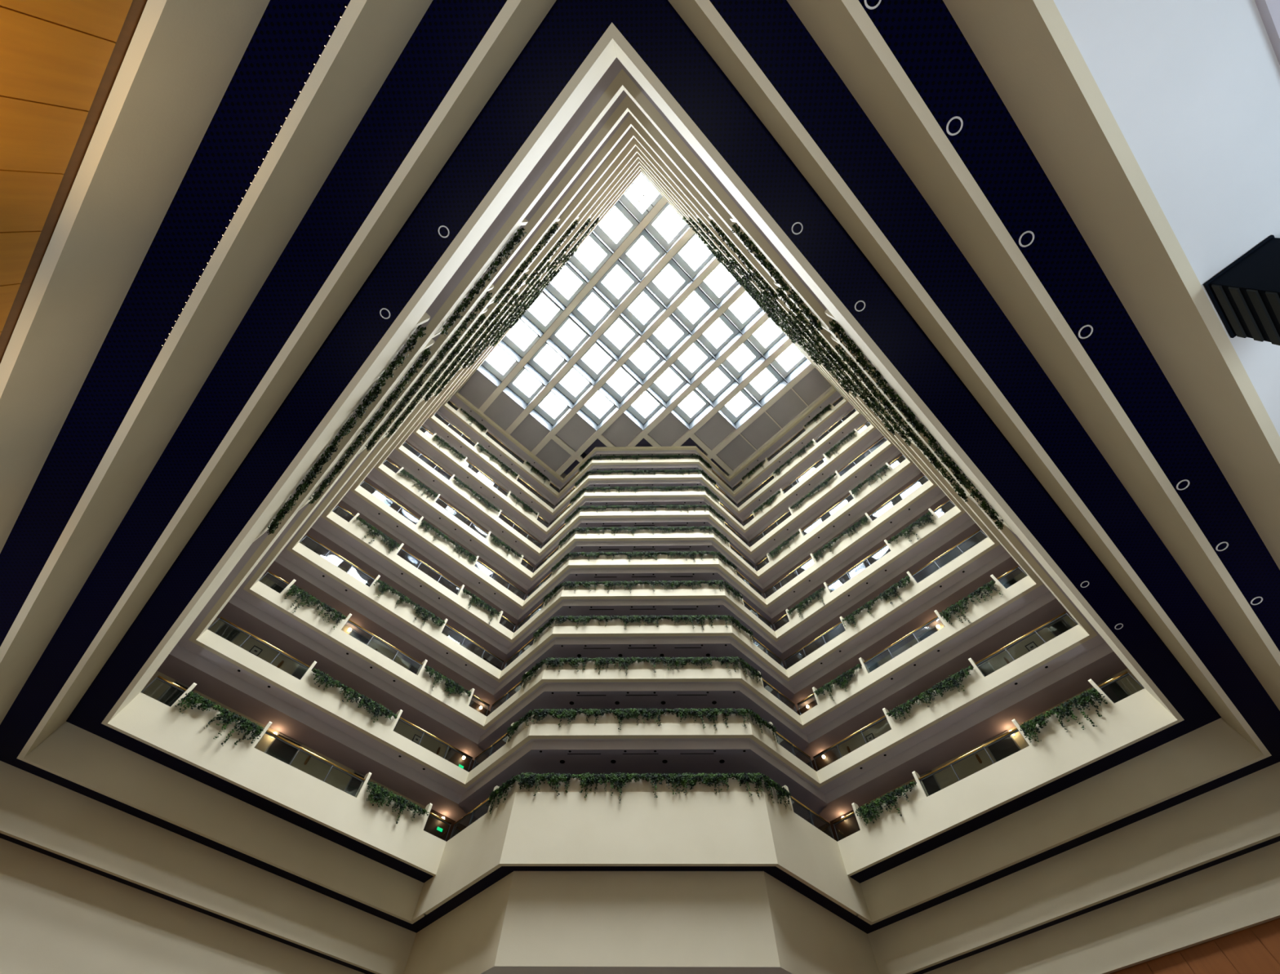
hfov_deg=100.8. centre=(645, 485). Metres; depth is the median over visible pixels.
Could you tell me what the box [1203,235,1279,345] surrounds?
air vent
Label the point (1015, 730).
glass railing
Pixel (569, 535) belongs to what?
trailing ivy
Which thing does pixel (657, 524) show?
ceiling
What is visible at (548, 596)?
trailing ivy
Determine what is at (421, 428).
ceiling
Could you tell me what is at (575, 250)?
trailing ivy
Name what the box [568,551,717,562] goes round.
trailing ivy
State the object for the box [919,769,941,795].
door
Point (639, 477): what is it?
balcony ledge
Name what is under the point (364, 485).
ceiling
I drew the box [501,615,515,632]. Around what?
glass railing
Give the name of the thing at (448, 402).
ceiling
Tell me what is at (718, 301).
window
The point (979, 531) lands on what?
glass railing
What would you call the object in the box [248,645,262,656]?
picture frame
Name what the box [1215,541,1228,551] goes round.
recessed light
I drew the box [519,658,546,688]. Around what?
trailing ivy
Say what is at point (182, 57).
beam
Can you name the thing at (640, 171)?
roof fascia
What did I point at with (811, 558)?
glass railing
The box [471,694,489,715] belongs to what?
glass railing
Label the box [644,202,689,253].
window
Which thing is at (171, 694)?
door
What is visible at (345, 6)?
string light
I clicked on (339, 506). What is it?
glass railing
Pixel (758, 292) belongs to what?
trailing ivy
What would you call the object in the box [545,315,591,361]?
window
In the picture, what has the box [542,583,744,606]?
planter box
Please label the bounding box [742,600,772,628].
glass railing
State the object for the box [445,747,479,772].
wall
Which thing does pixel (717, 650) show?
ceiling
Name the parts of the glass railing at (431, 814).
handrail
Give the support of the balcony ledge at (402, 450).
attached to the floor
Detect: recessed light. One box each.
[379,307,390,319]
[438,225,449,237]
[791,222,803,234]
[854,300,865,311]
[864,0,881,9]
[946,115,963,135]
[1018,231,1034,247]
[1078,324,1093,338]
[1080,581,1088,587]
[1114,623,1123,629]
[1176,479,1189,489]
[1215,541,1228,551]
[1250,596,1262,604]
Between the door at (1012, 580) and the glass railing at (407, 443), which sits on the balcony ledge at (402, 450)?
the glass railing at (407, 443)
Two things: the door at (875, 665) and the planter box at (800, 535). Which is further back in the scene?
the planter box at (800, 535)
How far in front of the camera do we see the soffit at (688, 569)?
31.78 m
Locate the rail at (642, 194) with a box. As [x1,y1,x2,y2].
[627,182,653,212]
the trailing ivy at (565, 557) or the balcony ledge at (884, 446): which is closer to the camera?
the trailing ivy at (565, 557)
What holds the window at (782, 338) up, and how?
attached to the grid
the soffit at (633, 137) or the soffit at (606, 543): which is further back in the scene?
the soffit at (606, 543)
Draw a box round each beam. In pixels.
[0,0,270,553]
[0,0,432,724]
[0,760,416,973]
[0,837,364,973]
[17,0,556,758]
[17,721,423,922]
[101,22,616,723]
[551,387,808,478]
[667,0,1271,755]
[786,0,1279,710]
[860,717,1271,923]
[867,761,1279,973]
[923,840,1279,973]
[942,0,1279,569]
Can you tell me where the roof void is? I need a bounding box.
[563,437,724,475]
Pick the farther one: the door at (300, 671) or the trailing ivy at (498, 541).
the trailing ivy at (498, 541)
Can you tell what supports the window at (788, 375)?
attached to the grid
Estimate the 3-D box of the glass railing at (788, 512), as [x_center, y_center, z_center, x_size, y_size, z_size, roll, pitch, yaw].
[9.061,3.174,38.338,0.075,0.775,3.860,41,-69,-18]
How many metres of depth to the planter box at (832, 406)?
43.51 m
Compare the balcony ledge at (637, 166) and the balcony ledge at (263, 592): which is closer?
the balcony ledge at (263, 592)
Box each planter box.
[170,682,272,746]
[253,311,430,542]
[280,578,351,629]
[300,338,434,508]
[300,660,402,730]
[349,512,404,554]
[355,772,432,830]
[358,284,493,453]
[369,574,447,632]
[379,307,487,441]
[396,466,439,501]
[416,516,478,565]
[416,659,474,705]
[420,268,528,402]
[430,433,466,462]
[432,217,528,337]
[448,474,502,516]
[457,407,488,433]
[457,584,502,622]
[474,442,519,479]
[484,531,523,563]
[487,777,793,812]
[488,217,559,304]
[506,490,538,519]
[506,711,777,742]
[520,660,764,688]
[522,459,551,484]
[533,617,753,644]
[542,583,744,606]
[551,554,737,576]
[558,528,730,549]
[564,506,724,525]
[570,488,719,505]
[574,471,715,488]
[579,457,712,471]
[729,217,829,332]
[741,457,768,483]
[751,488,784,517]
[766,528,804,561]
[772,438,816,477]
[773,281,917,447]
[785,582,831,621]
[788,470,840,514]
[803,403,834,430]
[810,512,872,563]
[812,657,870,704]
[822,428,859,459]
[824,309,1015,533]
[831,334,973,501]
[840,571,917,630]
[848,462,892,497]
[851,770,928,829]
[882,657,985,728]
[884,508,938,550]
[933,574,1005,626]
[1011,679,1114,745]
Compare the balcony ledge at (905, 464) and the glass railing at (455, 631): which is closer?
the glass railing at (455, 631)
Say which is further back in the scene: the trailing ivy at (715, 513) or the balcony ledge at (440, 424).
the balcony ledge at (440, 424)
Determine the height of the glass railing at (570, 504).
0.775 m
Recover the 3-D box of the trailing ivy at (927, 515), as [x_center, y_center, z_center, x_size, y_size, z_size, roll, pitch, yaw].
[14.170,2.535,27.875,0.577,1.400,2.699,41,-69,-18]
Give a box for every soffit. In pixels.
[169,639,466,804]
[180,57,622,639]
[228,588,484,743]
[239,90,626,588]
[274,548,499,695]
[284,111,630,548]
[311,516,511,654]
[320,126,631,516]
[341,489,522,619]
[349,137,634,489]
[366,467,531,590]
[387,448,539,564]
[406,432,546,542]
[422,417,552,523]
[436,405,557,505]
[448,394,563,488]
[458,737,826,803]
[478,681,808,743]
[493,635,794,694]
[506,598,782,653]
[518,566,771,618]
[527,539,763,590]
[535,516,755,564]
[542,497,748,542]
[549,479,742,522]
[555,463,737,505]
[560,449,733,488]
[622,64,1099,634]
[626,93,1042,582]
[729,390,842,487]
[733,401,854,503]
[738,413,867,520]
[744,428,883,541]
[751,444,901,563]
[758,462,921,588]
[766,485,946,618]
[776,511,975,653]
[788,543,1011,693]
[802,583,1056,742]
[819,634,1113,803]
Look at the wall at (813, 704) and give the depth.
28.04 m
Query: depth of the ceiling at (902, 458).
36.14 m
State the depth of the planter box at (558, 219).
19.61 m
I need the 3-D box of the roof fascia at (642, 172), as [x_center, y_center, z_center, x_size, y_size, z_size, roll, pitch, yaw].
[7.911,-15.278,41.061,23.030,0.420,0.200,41,-69,-18]
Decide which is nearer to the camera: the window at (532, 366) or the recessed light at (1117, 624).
the recessed light at (1117, 624)
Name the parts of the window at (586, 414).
frame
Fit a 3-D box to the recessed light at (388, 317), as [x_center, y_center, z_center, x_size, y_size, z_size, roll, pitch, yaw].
[-5.126,-3.409,10.460,0.208,0.100,0.208,-1,-63,1]
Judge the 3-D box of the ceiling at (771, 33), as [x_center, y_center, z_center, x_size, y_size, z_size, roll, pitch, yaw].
[8.435,-0.607,10.385,25.830,0.001,0.740,41,-69,-18]
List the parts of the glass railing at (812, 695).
handrail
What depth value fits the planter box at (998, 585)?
22.81 m
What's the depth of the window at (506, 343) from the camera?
44.78 m
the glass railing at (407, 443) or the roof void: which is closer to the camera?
the glass railing at (407, 443)
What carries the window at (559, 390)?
attached to the grid
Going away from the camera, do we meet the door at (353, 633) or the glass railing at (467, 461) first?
the door at (353, 633)
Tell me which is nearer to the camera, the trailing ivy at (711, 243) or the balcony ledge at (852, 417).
the trailing ivy at (711, 243)
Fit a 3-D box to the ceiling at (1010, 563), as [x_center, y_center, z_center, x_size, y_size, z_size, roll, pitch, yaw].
[12.362,7.591,26.037,1.150,0.001,16.314,41,-69,-18]
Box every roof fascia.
[453,392,563,483]
[454,169,641,393]
[563,445,729,482]
[641,170,835,389]
[728,388,836,481]
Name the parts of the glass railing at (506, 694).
handrail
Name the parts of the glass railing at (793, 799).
handrail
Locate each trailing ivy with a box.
[174,690,264,746]
[266,324,426,534]
[284,584,346,629]
[308,347,431,506]
[312,667,397,722]
[356,515,400,553]
[365,291,492,451]
[366,781,428,823]
[373,578,444,626]
[385,313,485,438]
[398,468,438,497]
[419,520,476,562]
[423,272,528,401]
[424,665,471,697]
[433,434,465,461]
[434,293,518,397]
[440,226,526,335]
[453,475,499,511]
[460,408,487,431]
[462,261,551,369]
[462,588,500,624]
[468,279,540,367]
[476,443,518,476]
[485,774,519,814]
[489,253,566,346]
[490,533,522,557]
[492,269,555,346]
[493,222,559,304]
[506,710,533,742]
[510,248,577,328]
[510,492,537,515]
[517,771,763,803]
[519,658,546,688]
[524,220,578,285]
[526,461,549,484]
[531,707,750,731]
[533,616,555,641]
[542,582,563,605]
[544,656,739,675]
[546,218,591,272]
[551,552,570,573]
[553,614,731,629]
[557,528,576,547]
[560,217,599,264]
[562,579,724,593]
[564,506,582,524]
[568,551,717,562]
[569,487,585,504]
[574,471,589,487]
[575,525,712,536]
[577,457,592,471]
[580,504,708,512]
[585,484,705,493]
[588,469,701,475]
[592,453,698,461]
[683,216,722,261]
[687,217,734,269]
[696,217,751,281]
[697,455,711,468]
[699,470,716,485]
[703,486,719,501]
[707,247,777,325]
[707,505,725,522]
[709,220,778,301]
[711,526,729,543]
[716,252,795,342]
[717,551,737,573]
[722,581,742,600]
[728,258,821,364]
[728,268,795,343]
[728,615,754,641]
[731,222,822,330]
[738,657,763,681]
[741,459,764,479]
[742,277,817,364]
[746,270,857,396]
[747,709,777,742]
[753,490,780,513]
[760,290,849,393]
[760,773,791,808]
[767,531,799,557]
[773,440,813,475]
[776,287,911,445]
[786,586,824,617]
[788,310,895,435]
[789,473,835,509]
[804,404,831,426]
[812,515,869,560]
[813,663,862,701]
[824,430,856,457]
[829,319,1004,529]
[835,343,968,502]
[841,575,910,628]
[850,463,889,495]
[855,781,916,825]
[886,665,973,720]
[887,511,935,543]
[938,579,1002,624]
[1019,686,1107,742]
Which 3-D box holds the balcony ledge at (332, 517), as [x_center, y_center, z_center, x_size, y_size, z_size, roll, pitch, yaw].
[-12.083,5.221,29.044,12.494,0.550,0.341,41,-69,-18]
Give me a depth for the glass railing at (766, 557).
36.51 m
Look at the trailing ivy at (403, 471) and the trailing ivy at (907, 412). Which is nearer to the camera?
the trailing ivy at (907, 412)
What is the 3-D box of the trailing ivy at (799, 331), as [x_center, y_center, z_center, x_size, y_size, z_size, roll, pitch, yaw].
[7.258,-6.628,23.402,7.884,1.008,0.591,41,-69,-18]
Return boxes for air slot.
[567,753,600,754]
[576,694,606,695]
[583,647,610,648]
[589,608,613,609]
[598,548,619,550]
[622,753,658,754]
[625,694,657,695]
[627,647,657,648]
[630,608,656,609]
[671,608,697,609]
[674,647,701,648]
[676,694,706,695]
[680,753,714,754]
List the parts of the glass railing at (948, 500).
handrail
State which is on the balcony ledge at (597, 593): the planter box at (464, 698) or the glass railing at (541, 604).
the glass railing at (541, 604)
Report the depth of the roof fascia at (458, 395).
46.78 m
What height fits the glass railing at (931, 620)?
0.775 m
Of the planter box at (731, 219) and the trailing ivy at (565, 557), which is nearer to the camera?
the planter box at (731, 219)
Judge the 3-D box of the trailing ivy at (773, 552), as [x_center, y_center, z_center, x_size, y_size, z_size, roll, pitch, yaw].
[9.420,4.143,35.464,0.586,1.065,2.700,41,-69,-18]
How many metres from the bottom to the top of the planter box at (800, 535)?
1.080 m
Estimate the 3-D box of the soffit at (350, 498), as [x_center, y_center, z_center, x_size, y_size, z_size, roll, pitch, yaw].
[-12.427,4.162,31.241,12.894,0.420,0.550,41,-69,-18]
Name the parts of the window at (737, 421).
frame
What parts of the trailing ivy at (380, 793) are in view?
stem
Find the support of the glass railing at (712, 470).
on the balcony ledge at (698, 461)
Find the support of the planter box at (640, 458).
on the floor
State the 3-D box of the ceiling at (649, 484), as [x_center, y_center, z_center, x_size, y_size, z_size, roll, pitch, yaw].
[0.027,2.498,43.127,15.890,0.040,5.987,-1,-63,1]
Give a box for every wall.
[0,0,133,335]
[140,671,426,809]
[208,617,448,759]
[258,575,410,669]
[299,541,483,658]
[403,871,879,973]
[409,874,874,924]
[423,808,466,841]
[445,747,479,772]
[468,699,492,716]
[482,657,502,671]
[785,656,805,669]
[796,699,817,715]
[806,537,986,656]
[806,746,840,771]
[817,807,860,841]
[838,613,1077,756]
[858,667,1144,807]
[877,571,1027,666]
[1109,917,1279,973]
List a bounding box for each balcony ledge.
[102,692,446,875]
[188,69,623,639]
[189,629,468,787]
[243,95,627,589]
[244,580,486,729]
[285,542,501,682]
[286,114,631,548]
[320,127,633,516]
[321,511,513,642]
[350,137,635,489]
[350,485,524,608]
[373,146,636,467]
[374,463,533,581]
[394,444,541,555]
[395,152,638,448]
[412,429,547,534]
[413,158,639,431]
[423,791,858,916]
[428,162,639,417]
[428,415,553,515]
[441,403,558,498]
[442,166,640,404]
[465,723,819,787]
[484,668,802,729]
[498,625,788,682]
[511,588,777,643]
[522,558,766,609]
[531,533,758,580]
[539,510,751,555]
[546,491,744,533]
[552,474,738,515]
[558,458,733,497]
[612,22,1184,719]
[622,69,1097,635]
[626,94,1043,583]
[631,115,999,543]
[633,128,964,511]
[635,138,937,484]
[636,146,912,462]
[638,154,893,443]
[639,159,875,426]
[640,163,860,413]
[640,167,848,400]
[733,398,848,496]
[737,410,861,513]
[743,424,876,533]
[750,440,893,554]
[756,458,913,578]
[765,480,937,608]
[774,506,965,641]
[786,537,999,681]
[800,575,1043,728]
[816,624,1096,786]
[837,688,1183,876]
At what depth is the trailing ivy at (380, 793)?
20.24 m
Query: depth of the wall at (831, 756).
25.33 m
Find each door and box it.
[156,680,194,706]
[214,622,240,642]
[264,732,302,764]
[269,582,284,593]
[291,664,307,679]
[304,544,318,553]
[343,770,369,796]
[348,629,370,644]
[408,663,418,674]
[867,662,879,671]
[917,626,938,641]
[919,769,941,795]
[977,660,995,676]
[984,730,1021,762]
[1002,577,1017,588]
[1046,617,1072,636]
[1094,676,1130,702]
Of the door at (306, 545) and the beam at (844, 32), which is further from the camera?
the door at (306, 545)
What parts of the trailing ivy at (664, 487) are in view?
stem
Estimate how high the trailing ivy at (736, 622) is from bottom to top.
1.159 m
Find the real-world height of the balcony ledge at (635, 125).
0.550 m
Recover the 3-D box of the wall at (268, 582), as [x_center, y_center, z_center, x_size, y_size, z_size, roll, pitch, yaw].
[-13.072,8.628,25.706,16.314,2.010,0.001,41,-69,-18]
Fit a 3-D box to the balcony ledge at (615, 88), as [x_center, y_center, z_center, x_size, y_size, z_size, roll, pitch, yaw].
[-8.502,-1.823,15.550,0.340,0.550,23.310,41,-69,-18]
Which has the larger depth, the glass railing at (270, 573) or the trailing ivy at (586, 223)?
the trailing ivy at (586, 223)
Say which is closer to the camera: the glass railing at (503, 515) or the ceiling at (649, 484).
the glass railing at (503, 515)
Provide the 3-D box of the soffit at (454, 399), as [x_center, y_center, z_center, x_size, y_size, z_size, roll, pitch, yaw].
[-12.294,-3.873,46.708,12.894,0.420,0.550,41,-69,-18]
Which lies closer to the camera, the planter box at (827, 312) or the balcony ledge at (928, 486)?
the planter box at (827, 312)
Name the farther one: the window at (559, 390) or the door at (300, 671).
the window at (559, 390)
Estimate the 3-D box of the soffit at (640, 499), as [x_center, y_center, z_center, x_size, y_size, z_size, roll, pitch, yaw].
[-0.012,2.616,40.135,15.890,0.420,3.699,-1,-63,1]
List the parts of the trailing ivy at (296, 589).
stem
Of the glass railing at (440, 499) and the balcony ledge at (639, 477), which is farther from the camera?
the balcony ledge at (639, 477)
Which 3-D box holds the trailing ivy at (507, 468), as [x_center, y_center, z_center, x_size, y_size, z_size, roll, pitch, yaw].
[-11.953,-1.814,42.281,4.093,1.227,0.626,41,-69,-18]
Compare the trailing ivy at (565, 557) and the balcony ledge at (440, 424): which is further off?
the balcony ledge at (440, 424)
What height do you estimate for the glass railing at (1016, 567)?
0.775 m
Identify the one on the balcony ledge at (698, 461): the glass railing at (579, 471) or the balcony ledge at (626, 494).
the glass railing at (579, 471)
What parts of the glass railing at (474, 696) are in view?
handrail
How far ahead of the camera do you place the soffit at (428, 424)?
41.66 m
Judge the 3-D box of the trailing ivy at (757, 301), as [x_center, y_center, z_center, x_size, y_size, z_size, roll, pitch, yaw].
[8.318,-12.500,36.702,7.200,0.973,0.601,41,-69,-18]
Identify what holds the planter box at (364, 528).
on the floor
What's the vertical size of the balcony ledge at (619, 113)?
0.550 m
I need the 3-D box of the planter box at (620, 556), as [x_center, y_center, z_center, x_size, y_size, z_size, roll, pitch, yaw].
[-0.086,4.949,32.964,11.513,1.080,1.447,-1,-63,1]
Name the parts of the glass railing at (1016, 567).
handrail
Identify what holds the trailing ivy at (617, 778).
in the planter box at (642, 785)
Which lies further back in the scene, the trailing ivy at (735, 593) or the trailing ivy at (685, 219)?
the trailing ivy at (685, 219)
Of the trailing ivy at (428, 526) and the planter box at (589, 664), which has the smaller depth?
the planter box at (589, 664)
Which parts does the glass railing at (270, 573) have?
handrail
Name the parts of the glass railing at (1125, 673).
handrail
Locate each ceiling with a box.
[0,0,350,646]
[0,0,506,758]
[0,755,416,932]
[0,832,375,973]
[66,0,612,723]
[67,721,433,882]
[156,653,473,826]
[216,601,487,763]
[262,560,500,711]
[300,527,511,669]
[332,500,520,632]
[359,476,529,599]
[382,457,537,572]
[402,440,544,548]
[413,866,871,933]
[419,425,549,527]
[434,412,555,509]
[447,401,559,493]
[458,749,826,823]
[477,690,808,758]
[480,966,792,973]
[493,643,794,705]
[506,604,782,662]
[517,572,771,626]
[527,545,763,595]
[535,521,755,568]
[542,501,748,545]
[549,483,742,524]
[554,467,737,506]
[560,453,733,491]
[611,0,1221,719]
[709,0,1279,755]
[732,396,844,490]
[736,408,856,507]
[742,422,870,525]
[746,435,887,546]
[753,453,905,571]
[760,471,928,599]
[768,495,955,631]
[777,523,986,668]
[786,556,1023,711]
[799,598,1069,764]
[811,651,1127,827]
[849,717,1220,883]
[858,0,1279,651]
[867,754,1279,933]
[912,835,1279,973]
[1053,0,1279,436]
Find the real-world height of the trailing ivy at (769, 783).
1.138 m
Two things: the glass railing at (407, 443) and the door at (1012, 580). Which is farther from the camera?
the glass railing at (407, 443)
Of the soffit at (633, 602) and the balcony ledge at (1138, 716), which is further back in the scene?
the soffit at (633, 602)
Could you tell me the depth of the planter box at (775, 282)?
19.51 m
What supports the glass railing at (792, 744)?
on the balcony ledge at (539, 731)
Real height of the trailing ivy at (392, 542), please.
1.400 m
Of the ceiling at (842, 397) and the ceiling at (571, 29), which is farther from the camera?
the ceiling at (842, 397)
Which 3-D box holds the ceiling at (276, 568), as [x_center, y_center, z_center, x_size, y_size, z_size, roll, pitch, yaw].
[-12.664,7.818,26.370,16.314,0.001,1.150,41,-69,-18]
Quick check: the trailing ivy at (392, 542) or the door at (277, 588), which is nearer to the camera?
the door at (277, 588)
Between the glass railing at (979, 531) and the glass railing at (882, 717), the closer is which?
the glass railing at (882, 717)
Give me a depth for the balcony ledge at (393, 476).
33.92 m
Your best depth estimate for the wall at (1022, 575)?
26.06 m
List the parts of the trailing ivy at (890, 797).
stem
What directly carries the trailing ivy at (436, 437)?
in the planter box at (446, 448)
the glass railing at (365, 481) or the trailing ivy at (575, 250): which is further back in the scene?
the trailing ivy at (575, 250)
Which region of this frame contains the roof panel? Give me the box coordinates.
[457,367,831,471]
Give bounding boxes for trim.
[0,0,147,363]
[1254,0,1279,65]
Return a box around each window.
[476,344,518,386]
[497,318,540,362]
[502,367,546,409]
[520,290,563,337]
[523,342,568,386]
[528,391,571,431]
[542,262,587,311]
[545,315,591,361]
[550,366,594,408]
[567,231,613,282]
[568,288,614,336]
[573,341,617,385]
[576,390,618,431]
[591,200,639,253]
[592,259,639,310]
[595,314,641,361]
[598,365,642,408]
[617,228,666,281]
[618,172,662,222]
[620,287,666,335]
[622,340,666,385]
[623,389,666,430]
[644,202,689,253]
[645,258,693,309]
[646,314,691,360]
[647,365,690,408]
[671,286,718,334]
[671,340,715,384]
[671,388,713,430]
[672,232,715,280]
[695,364,738,407]
[697,262,741,308]
[697,313,742,359]
[718,388,760,429]
[720,339,765,383]
[723,291,764,334]
[743,364,787,407]
[746,317,788,359]
[770,342,811,383]
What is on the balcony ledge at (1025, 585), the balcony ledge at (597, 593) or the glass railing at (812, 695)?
the glass railing at (812, 695)
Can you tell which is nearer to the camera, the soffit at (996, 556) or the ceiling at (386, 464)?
the soffit at (996, 556)
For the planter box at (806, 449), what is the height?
1.080 m
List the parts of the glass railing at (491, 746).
handrail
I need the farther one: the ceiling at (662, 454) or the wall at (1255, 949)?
the ceiling at (662, 454)
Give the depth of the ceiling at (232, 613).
23.46 m
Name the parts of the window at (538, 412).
frame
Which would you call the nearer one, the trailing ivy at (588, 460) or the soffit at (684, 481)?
the soffit at (684, 481)
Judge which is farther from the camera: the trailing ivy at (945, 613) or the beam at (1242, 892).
the trailing ivy at (945, 613)
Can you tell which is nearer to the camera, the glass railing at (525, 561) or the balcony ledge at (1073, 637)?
the balcony ledge at (1073, 637)
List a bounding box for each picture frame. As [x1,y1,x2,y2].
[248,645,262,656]
[411,733,421,743]
[865,733,875,742]
[1024,640,1038,651]
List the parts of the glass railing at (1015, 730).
handrail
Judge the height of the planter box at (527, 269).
1.080 m
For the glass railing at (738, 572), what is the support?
on the balcony ledge at (699, 562)
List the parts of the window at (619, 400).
frame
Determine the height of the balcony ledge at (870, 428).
0.550 m
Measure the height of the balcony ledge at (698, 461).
0.550 m
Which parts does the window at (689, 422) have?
frame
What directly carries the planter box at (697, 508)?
on the floor
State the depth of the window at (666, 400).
46.39 m
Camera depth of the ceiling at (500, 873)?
17.63 m
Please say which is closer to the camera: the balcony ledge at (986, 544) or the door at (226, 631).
the door at (226, 631)
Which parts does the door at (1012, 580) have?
frame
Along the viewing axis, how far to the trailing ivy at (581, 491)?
40.47 m
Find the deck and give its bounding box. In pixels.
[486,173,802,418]
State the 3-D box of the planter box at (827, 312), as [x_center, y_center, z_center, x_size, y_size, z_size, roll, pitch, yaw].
[7.280,-1.483,13.220,8.110,1.080,0.461,41,-69,-18]
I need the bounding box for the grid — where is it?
[479,196,833,476]
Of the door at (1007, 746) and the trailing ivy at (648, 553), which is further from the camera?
the trailing ivy at (648, 553)
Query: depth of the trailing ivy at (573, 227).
24.75 m
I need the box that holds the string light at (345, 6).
[172,6,346,328]
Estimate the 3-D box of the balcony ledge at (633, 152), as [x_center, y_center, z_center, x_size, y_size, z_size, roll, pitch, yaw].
[-8.391,-8.507,28.418,0.340,0.550,23.310,41,-69,-18]
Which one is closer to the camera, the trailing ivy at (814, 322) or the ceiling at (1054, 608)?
the trailing ivy at (814, 322)
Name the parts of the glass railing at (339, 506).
handrail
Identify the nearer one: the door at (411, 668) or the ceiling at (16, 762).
the ceiling at (16, 762)
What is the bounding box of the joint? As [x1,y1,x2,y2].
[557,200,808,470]
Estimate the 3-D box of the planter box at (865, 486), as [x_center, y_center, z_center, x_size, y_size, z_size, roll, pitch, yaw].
[14.350,-0.203,33.431,0.460,1.080,2.890,41,-69,-18]
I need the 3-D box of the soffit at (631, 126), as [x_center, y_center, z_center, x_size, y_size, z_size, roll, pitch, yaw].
[-8.658,-5.809,22.762,0.550,0.420,24.130,41,-69,-18]
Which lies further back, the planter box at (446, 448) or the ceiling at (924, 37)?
the planter box at (446, 448)
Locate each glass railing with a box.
[141,675,186,705]
[207,616,310,679]
[253,729,364,797]
[258,570,289,585]
[300,534,375,586]
[332,505,354,522]
[341,619,422,675]
[363,480,419,524]
[382,459,399,473]
[398,547,461,595]
[399,716,472,771]
[402,441,452,479]
[418,426,433,435]
[428,812,451,840]
[433,413,475,444]
[435,497,488,537]
[444,623,503,670]
[449,797,489,839]
[465,460,508,495]
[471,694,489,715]
[471,733,507,769]
[476,560,525,599]
[486,431,524,462]
[489,681,521,713]
[500,512,542,546]
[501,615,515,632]
[503,637,534,668]
[515,602,542,630]
[517,477,554,506]
[522,558,534,572]
[526,571,552,598]
[534,546,559,571]
[542,524,564,546]
[549,503,570,525]
[555,487,574,507]
[560,471,579,490]
[711,470,731,488]
[715,485,736,505]
[720,502,742,524]
[724,522,748,546]
[729,544,755,568]
[736,570,763,596]
[737,475,773,506]
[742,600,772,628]
[748,511,790,546]
[751,636,783,666]
[755,556,768,569]
[761,678,797,713]
[764,557,812,596]
[767,427,804,460]
[773,613,786,631]
[774,731,813,768]
[782,456,825,493]
[783,621,842,667]
[790,795,834,839]
[797,693,814,714]
[801,493,851,535]
[813,715,886,770]
[814,408,856,443]
[826,543,891,592]
[832,811,854,840]
[838,436,884,475]
[857,421,871,431]
[863,616,942,671]
[868,475,928,520]
[888,454,906,468]
[911,529,987,582]
[918,727,1029,795]
[933,499,955,512]
[974,611,1078,675]
[996,565,1026,586]
[1097,671,1143,702]
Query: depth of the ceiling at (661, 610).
29.15 m
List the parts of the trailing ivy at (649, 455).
stem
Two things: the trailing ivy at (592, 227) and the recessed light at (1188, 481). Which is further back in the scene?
the trailing ivy at (592, 227)
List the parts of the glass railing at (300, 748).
handrail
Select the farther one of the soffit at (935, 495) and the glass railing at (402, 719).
the soffit at (935, 495)
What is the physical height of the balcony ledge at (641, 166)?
0.550 m
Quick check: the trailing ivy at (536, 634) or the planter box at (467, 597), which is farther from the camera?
the planter box at (467, 597)
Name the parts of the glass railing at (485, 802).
handrail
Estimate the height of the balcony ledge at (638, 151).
0.550 m
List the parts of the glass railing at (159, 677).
handrail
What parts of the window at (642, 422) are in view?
frame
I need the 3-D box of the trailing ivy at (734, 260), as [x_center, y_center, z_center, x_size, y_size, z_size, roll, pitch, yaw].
[3.837,-10.957,24.468,3.844,0.955,0.596,41,-69,-18]
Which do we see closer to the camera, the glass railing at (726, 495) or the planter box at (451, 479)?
the planter box at (451, 479)
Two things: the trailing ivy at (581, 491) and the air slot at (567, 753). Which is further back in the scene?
the trailing ivy at (581, 491)
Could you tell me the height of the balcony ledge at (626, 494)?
0.550 m
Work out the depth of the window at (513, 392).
46.58 m
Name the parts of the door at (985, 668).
frame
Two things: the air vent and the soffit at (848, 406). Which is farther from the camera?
the soffit at (848, 406)
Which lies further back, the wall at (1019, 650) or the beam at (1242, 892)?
the wall at (1019, 650)
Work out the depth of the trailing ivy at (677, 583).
29.88 m
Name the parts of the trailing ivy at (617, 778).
stem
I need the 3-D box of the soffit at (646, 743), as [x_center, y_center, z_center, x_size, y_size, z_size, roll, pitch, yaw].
[-0.167,11.973,22.121,15.890,0.420,3.699,-1,-63,1]
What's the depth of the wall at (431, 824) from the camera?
22.88 m
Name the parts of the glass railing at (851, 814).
handrail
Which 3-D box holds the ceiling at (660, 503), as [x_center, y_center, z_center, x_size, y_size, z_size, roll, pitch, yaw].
[0.005,3.834,40.554,15.890,0.040,5.987,-1,-63,1]
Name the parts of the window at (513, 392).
frame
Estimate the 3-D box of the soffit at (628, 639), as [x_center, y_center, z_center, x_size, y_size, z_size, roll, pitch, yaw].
[-0.122,9.300,27.268,15.890,0.420,3.699,-1,-63,1]
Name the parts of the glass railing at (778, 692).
handrail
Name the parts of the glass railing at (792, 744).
handrail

